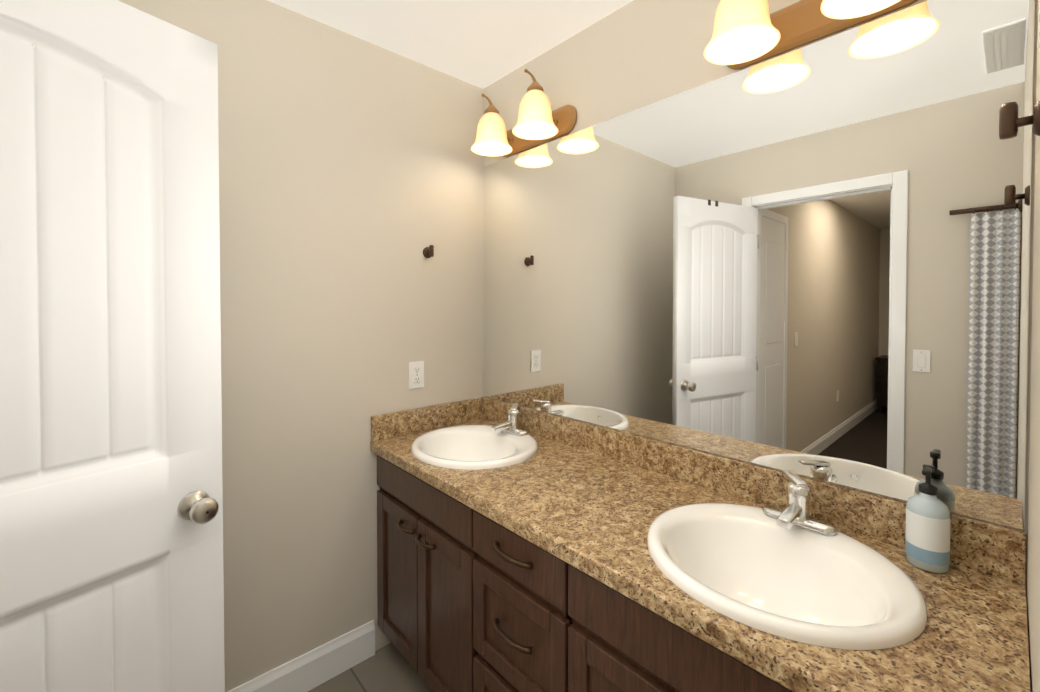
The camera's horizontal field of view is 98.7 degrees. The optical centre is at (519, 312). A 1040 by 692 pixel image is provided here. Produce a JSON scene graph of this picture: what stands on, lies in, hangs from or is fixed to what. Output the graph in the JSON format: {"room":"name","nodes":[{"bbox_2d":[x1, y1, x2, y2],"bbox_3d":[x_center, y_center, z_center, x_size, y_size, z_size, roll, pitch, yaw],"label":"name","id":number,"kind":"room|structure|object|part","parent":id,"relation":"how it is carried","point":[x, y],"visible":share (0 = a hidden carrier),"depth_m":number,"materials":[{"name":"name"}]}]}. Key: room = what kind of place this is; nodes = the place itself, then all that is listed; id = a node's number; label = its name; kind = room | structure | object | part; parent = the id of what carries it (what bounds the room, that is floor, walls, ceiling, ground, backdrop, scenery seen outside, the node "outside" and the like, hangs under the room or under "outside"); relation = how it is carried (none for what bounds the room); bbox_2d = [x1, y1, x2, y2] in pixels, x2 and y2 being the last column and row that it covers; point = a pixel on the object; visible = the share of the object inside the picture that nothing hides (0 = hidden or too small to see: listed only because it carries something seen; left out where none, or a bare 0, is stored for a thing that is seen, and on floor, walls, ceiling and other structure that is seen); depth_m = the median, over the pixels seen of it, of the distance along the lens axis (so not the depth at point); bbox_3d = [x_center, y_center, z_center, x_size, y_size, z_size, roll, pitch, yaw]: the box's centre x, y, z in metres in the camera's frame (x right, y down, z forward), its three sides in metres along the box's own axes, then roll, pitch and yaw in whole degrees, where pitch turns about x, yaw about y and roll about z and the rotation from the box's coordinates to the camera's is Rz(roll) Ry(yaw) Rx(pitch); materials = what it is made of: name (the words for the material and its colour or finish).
{"room":"bathroom","nodes":[
{"label":"bathroom","id":0,"kind":"room"},
{"bbox_2d":[118,0,482,691],"bbox_3d":[-0.932,0.157,1.541,1.950,2.440,0.100,-1,1,-42],"label":"wall","id":1,"kind":"structure","parent":0,"point":[350,178],"depth_m":1.65,"materials":[{"name":"beige paint"}]},
{"bbox_2d":[228,620,374,691],"bbox_3d":[-1.057,1.313,1.371,1.270,0.134,0.014,-1,1,-42],"label":"baseboard","id":2,"kind":"structure","parent":1,"relation":"attached to","point":[315,667],"depth_m":1.65,"materials":[{"name":"white wood"}]},
{"bbox_2d":[409,361,423,388],"bbox_3d":[-0.442,0.266,1.914,0.070,0.115,0.008,-1,1,-42],"label":"electrical outlet","id":3,"kind":"object","parent":1,"relation":"attached to","point":[416,374],"visible":1,"depth_m":1.91,"materials":[{"name":"white plastic"}]},
{"bbox_2d":[371,397,481,440],"bbox_3d":[-0.387,0.460,1.958,0.546,0.100,0.019,-1,1,-42],"label":"backsplash","id":4,"kind":"structure","parent":1,"relation":"attached to","point":[383,426],"depth_m":1.92,"materials":[{"name":"brown stone"}]},
{"bbox_2d":[423,245,433,257],"bbox_3d":[-0.389,-0.265,1.931,0.048,0.055,0.042,-1,1,-42],"label":"hook","id":5,"kind":"object","parent":1,"relation":"attached to","point":[428,252],"visible":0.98,"depth_m":1.93,"materials":[{"name":"brown metal"}]},
{"bbox_2d":[308,643,431,691],"bbox_3d":[-1.962,1.453,-0.614,6.600,0.080,1.942,-1,1,-42],"label":"floor","id":6,"kind":"structure","parent":0,"point":[388,668],"depth_m":1.68,"materials":[{"name":"tile"}]},
{"bbox_2d":[370,449,801,691],"bbox_3d":[0.192,0.971,1.332,0.580,0.820,1.738,-1,1,-42],"label":"bathroom vanity","id":7,"kind":"object","parent":6,"relation":"on","point":[521,549],"depth_m":1.19,"materials":[{"name":"brown wood"}]},
{"bbox_2d":[370,441,1029,691],"bbox_3d":[0.197,0.541,1.329,0.568,0.040,1.738,-1,1,-42],"label":"countertop","id":8,"kind":"structure","parent":7,"relation":"on","point":[570,499],"depth_m":0.89,"materials":[{"name":"brown stone"}]},
{"bbox_2d":[386,417,565,480],"bbox_3d":[-0.174,0.572,1.717,0.470,0.159,0.500,-1,1,-42],"label":"sink","id":9,"kind":"object","parent":8,"relation":"in","point":[463,450],"depth_m":1.79,"materials":[{"name":"white ceramic"}]},
{"bbox_2d":[490,403,533,432],"bbox_3d":[-0.047,0.439,1.829,0.159,0.105,0.156,-1,1,-42],"label":"faucet","id":10,"kind":"object","parent":8,"relation":"on","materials":[{"name":"silver metal"}]},
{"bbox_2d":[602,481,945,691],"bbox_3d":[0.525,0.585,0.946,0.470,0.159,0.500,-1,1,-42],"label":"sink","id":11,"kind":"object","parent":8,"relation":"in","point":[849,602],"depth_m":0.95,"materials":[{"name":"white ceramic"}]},
{"bbox_2d":[758,470,841,532],"bbox_3d":[0.651,0.452,1.059,0.159,0.105,0.156,-1,1,-42],"label":"faucet","id":12,"kind":"object","parent":8,"relation":"on","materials":[{"name":"silver metal"}]},
{"bbox_2d":[905,464,950,572],"bbox_3d":[0.848,0.422,0.929,0.074,0.209,0.069,-1,1,-42],"label":"soap dispenser","id":13,"kind":"object","parent":8,"relation":"on","point":[927,538],"visible":1,"depth_m":0.91,"materials":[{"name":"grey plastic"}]},
{"bbox_2d":[267,0,632,88],"bbox_3d":[-0.277,-1.092,0.872,2.050,0.080,1.942,-1,1,-42],"label":"ceiling","id":14,"kind":"structure","parent":0,"point":[482,44],"depth_m":1.66,"materials":[{"name":"white paint"}]},
{"bbox_2d":[483,0,1037,599],"bbox_3d":[0.446,0.157,1.548,0.100,2.440,1.942,-1,1,-42],"label":"wall","id":15,"kind":"structure","parent":0,"point":[633,54],"depth_m":1.52,"materials":[{"name":"beige paint"}]},
{"bbox_2d":[471,69,576,156],"bbox_3d":[-0.016,-0.804,1.803,0.216,0.230,0.460,-1,1,-42],"label":"sconce","id":16,"kind":"object","parent":15,"relation":"attached to","point":[539,121],"visible":1,"depth_m":1.76,"materials":[{"name":"glass"}]},
{"bbox_3d":[-0.120,-0.764,1.887,0.176,0.146,0.176,-1,1,-42],"label":"lamp shade","id":17,"kind":"part","parent":16,"relation":"part of","materials":[{"name":"white"}]},
{"bbox_3d":[-0.093,-0.830,1.911,0.153,0.182,0.066,-1,1,-42],"label":"arm","id":18,"kind":"part","parent":16,"relation":"part of"},
{"bbox_3d":[0.058,-0.760,1.692,0.176,0.146,0.176,-1,1,-42],"label":"lamp shade","id":19,"kind":"part","parent":16,"relation":"part of","materials":[{"name":"white"}]},
{"bbox_3d":[0.057,-0.755,1.870,0.020,0.112,0.460,-1,1,-42],"label":"plate","id":20,"kind":"part","parent":16,"relation":"part of","materials":[{"name":"gold metal"}]},
{"bbox_3d":[0.085,-0.827,1.715,0.153,0.182,0.066,-1,1,-42],"label":"arm","id":21,"kind":"part","parent":16,"relation":"part of"},
{"bbox_2d":[482,397,1025,584],"bbox_3d":[0.400,0.468,1.512,0.019,0.100,1.738,-1,1,-42],"label":"backsplash","id":22,"kind":"structure","parent":15,"relation":"attached to","point":[996,550],"depth_m":1.20,"materials":[{"name":"brown stone"}]},
{"bbox_2d":[483,0,1034,529],"bbox_3d":[0.406,-0.136,1.506,0.006,1.103,1.732,-1,1,-42],"label":"mirror","id":23,"kind":"object","parent":15,"relation":"attached to","point":[811,260],"visible":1,"depth_m":1.14,"materials":[{"name":"clear glass"}]},
{"bbox_2d":[703,0,917,68],"bbox_3d":[0.666,-0.792,1.051,0.216,0.230,0.460,-1,1,-42],"label":"sconce","id":24,"kind":"object","parent":15,"relation":"attached to","point":[746,33],"visible":1,"depth_m":1.12,"materials":[{"name":"gold metal"}]},
{"bbox_3d":[0.562,-0.756,1.136,0.048,0.080,0.048,-1,1,-42],"label":"bulb","id":25,"kind":"part","parent":24,"relation":"part of","materials":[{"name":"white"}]},
{"bbox_3d":[0.562,-0.751,1.136,0.176,0.146,0.176,-1,1,-42],"label":"lamp shade","id":26,"kind":"part","parent":24,"relation":"part of","materials":[{"name":"white"}]},
{"bbox_3d":[0.739,-0.748,0.940,0.176,0.146,0.176,-1,1,-42],"label":"lamp shade","id":27,"kind":"part","parent":24,"relation":"part of","materials":[{"name":"white glass"}]},
{"bbox_2d":[1026,0,1039,691],"bbox_3d":[0.305,0.180,0.177,1.950,2.440,0.100,-1,1,-42],"label":"wall","id":28,"kind":"structure","parent":0,"point":[1033,589],"depth_m":0.70,"materials":[{"name":"beige paint"}]},
{"bbox_2d":[999,101,1039,139],"bbox_3d":[0.727,-0.281,0.649,0.048,0.055,0.042,-1,1,-42],"label":"hook","id":29,"kind":"object","parent":28,"relation":"attached to","point":[1010,122],"visible":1,"depth_m":0.65,"materials":[{"name":"brown metal"}]},
{"bbox_3d":[-0.964,0.366,0.217,0.124,2.067,0.739,-1,1,-42],"label":"door frame","id":30,"kind":"structure","parent":0,"visible":0},
{"bbox_2d":[0,0,224,691],"bbox_3d":[-0.947,0.364,0.816,0.035,2.030,0.715,1,1,33],"label":"door leaf","id":31,"kind":"structure","parent":30,"relation":"attached to","point":[111,571],"depth_m":0.93,"materials":[{"name":"white wood"}]},
{"bbox_2d":[177,491,218,523],"bbox_3d":[-0.787,0.455,1.066,0.175,0.065,0.065,1,1,33],"label":"door knob","id":32,"kind":"object","parent":31,"relation":"attached to","point":[194,506],"depth_m":1.03,"materials":[{"name":"silver metal"}]}
]}

